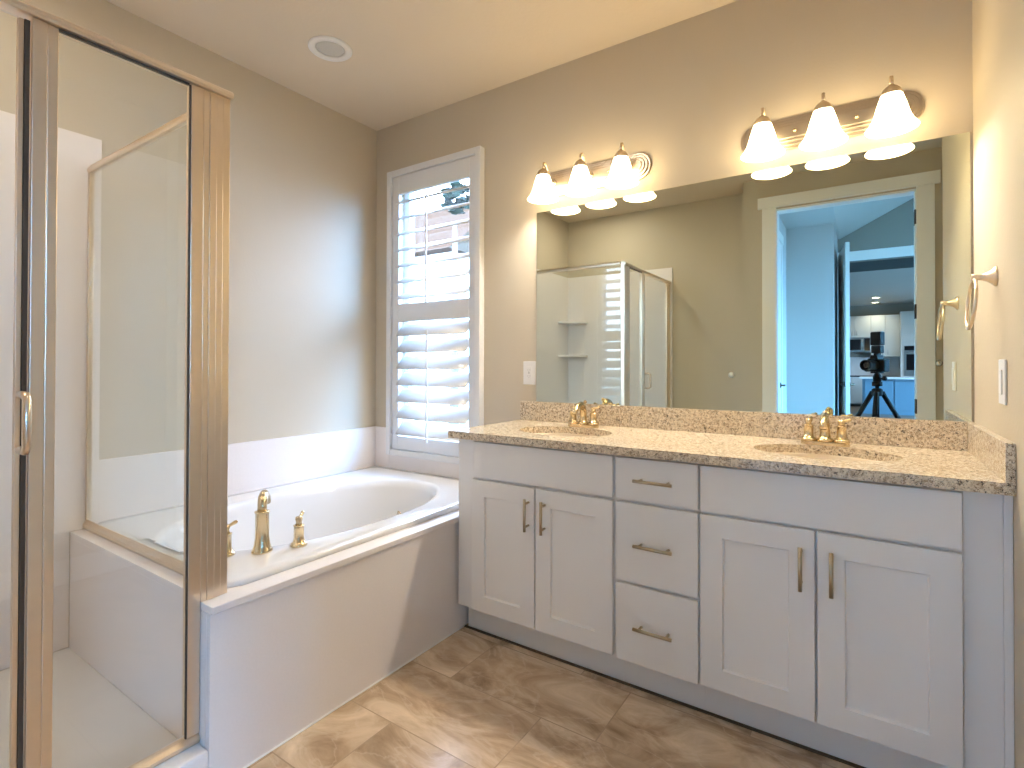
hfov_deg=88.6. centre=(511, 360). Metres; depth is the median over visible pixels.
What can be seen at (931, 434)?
backsplash
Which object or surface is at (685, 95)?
wall
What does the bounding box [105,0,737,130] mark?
ceiling
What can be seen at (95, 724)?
shower pan
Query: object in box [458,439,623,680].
base cabinet
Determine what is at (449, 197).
tree
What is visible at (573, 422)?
faucet
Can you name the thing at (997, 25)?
wall
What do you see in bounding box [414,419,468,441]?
ground
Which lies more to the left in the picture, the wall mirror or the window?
the window
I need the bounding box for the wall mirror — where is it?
[536,132,971,421]
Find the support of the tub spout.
on the bathtub
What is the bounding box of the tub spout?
[251,490,272,554]
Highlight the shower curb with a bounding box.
[126,736,207,767]
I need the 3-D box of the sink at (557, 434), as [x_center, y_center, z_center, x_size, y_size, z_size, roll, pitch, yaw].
[0.232,0.411,2.325,0.456,0.139,0.329,0,-1,34]
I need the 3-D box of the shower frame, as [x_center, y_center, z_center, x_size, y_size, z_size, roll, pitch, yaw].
[-1.593,0.132,1.385,1.154,1.896,1.156,0,-1,34]
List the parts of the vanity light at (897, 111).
lamp shade, arm, lamp shade, arm, lamp shade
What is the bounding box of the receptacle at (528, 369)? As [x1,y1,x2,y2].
[526,367,531,378]
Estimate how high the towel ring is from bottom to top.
0.179 m
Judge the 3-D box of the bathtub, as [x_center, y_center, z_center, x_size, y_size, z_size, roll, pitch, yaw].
[-0.874,0.843,2.508,1.088,0.567,1.521,0,-1,34]
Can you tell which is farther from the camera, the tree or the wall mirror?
the tree
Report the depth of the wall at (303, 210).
2.70 m
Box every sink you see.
[535,433,593,435]
[771,452,880,461]
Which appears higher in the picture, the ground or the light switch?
the light switch
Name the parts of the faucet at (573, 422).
handle post, spout, plate, handle post, lever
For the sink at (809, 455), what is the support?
in the countertop
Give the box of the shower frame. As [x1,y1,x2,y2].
[0,0,233,767]
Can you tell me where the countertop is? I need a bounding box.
[448,420,1015,495]
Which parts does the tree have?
crown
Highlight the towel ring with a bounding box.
[964,266,997,329]
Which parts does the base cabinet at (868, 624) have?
door, pull handle, pull handle, door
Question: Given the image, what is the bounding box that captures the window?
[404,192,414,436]
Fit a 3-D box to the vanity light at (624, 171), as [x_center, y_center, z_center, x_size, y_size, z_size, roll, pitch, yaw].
[0.338,-0.902,2.523,0.610,0.194,0.203,0,-1,34]
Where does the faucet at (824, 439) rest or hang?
on the countertop
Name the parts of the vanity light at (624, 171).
lamp shade, arm, lamp shade, arm, lamp shade, arm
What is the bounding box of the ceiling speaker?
[308,35,351,61]
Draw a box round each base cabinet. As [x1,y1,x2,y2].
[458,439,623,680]
[616,455,705,709]
[700,464,1014,767]
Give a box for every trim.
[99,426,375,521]
[375,426,458,478]
[464,625,865,767]
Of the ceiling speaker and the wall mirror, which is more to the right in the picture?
the wall mirror
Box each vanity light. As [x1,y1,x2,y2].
[527,142,651,203]
[741,76,923,162]
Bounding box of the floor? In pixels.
[247,624,854,767]
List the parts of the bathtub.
tub valve handle, lever, tub valve handle, lever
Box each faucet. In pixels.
[568,400,599,427]
[801,411,851,446]
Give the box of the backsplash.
[520,401,967,450]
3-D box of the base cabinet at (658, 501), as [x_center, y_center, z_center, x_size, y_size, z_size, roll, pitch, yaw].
[0.646,0.774,2.046,0.298,0.868,0.621,0,-1,34]
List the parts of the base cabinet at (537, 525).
door, pull handle, pull handle, door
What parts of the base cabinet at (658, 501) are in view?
pull handle, pull handle, pull handle, drawer, drawer, drawer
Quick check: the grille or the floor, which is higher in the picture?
the grille
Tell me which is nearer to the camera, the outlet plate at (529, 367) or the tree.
the outlet plate at (529, 367)
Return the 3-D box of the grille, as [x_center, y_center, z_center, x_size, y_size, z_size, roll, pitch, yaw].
[-0.891,-1.530,2.577,0.135,0.004,0.135,0,-1,34]
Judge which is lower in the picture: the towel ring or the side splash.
the side splash
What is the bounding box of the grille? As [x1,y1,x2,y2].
[316,41,344,56]
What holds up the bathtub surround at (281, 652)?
on the floor
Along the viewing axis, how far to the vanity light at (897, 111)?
1.97 m
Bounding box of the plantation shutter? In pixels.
[386,146,484,463]
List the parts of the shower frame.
shower door, pull handle, strike post, panel sill rail, panel rail, threshold rail, corner post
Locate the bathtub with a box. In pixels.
[98,466,458,586]
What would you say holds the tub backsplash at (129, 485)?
attached to the wall at (303, 210)
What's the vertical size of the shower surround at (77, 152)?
2.086 m
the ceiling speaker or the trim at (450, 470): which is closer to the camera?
the ceiling speaker
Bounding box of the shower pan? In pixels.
[0,647,176,767]
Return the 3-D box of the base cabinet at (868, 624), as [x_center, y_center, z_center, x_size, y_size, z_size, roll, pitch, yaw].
[1.088,0.772,1.748,0.766,0.868,0.621,0,-1,34]
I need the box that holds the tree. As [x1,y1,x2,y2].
[440,181,468,424]
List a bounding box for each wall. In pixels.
[0,0,376,670]
[376,0,973,435]
[972,0,1023,767]
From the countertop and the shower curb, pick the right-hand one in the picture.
the countertop
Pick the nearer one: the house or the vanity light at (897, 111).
the vanity light at (897, 111)
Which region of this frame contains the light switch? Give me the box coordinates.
[998,359,1006,404]
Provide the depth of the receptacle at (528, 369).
2.79 m
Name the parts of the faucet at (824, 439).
handle post, lever, spout, plate, handle post, lever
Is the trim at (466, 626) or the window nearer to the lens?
the trim at (466, 626)
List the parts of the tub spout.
spout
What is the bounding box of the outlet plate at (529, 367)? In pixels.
[523,361,535,384]
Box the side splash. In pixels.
[967,422,1015,483]
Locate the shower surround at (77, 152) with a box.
[0,110,101,669]
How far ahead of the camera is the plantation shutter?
3.14 m
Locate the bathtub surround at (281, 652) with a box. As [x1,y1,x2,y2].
[69,510,467,767]
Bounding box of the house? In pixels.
[414,208,468,407]
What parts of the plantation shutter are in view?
tilt rod, tilt rod, rail, rail, rail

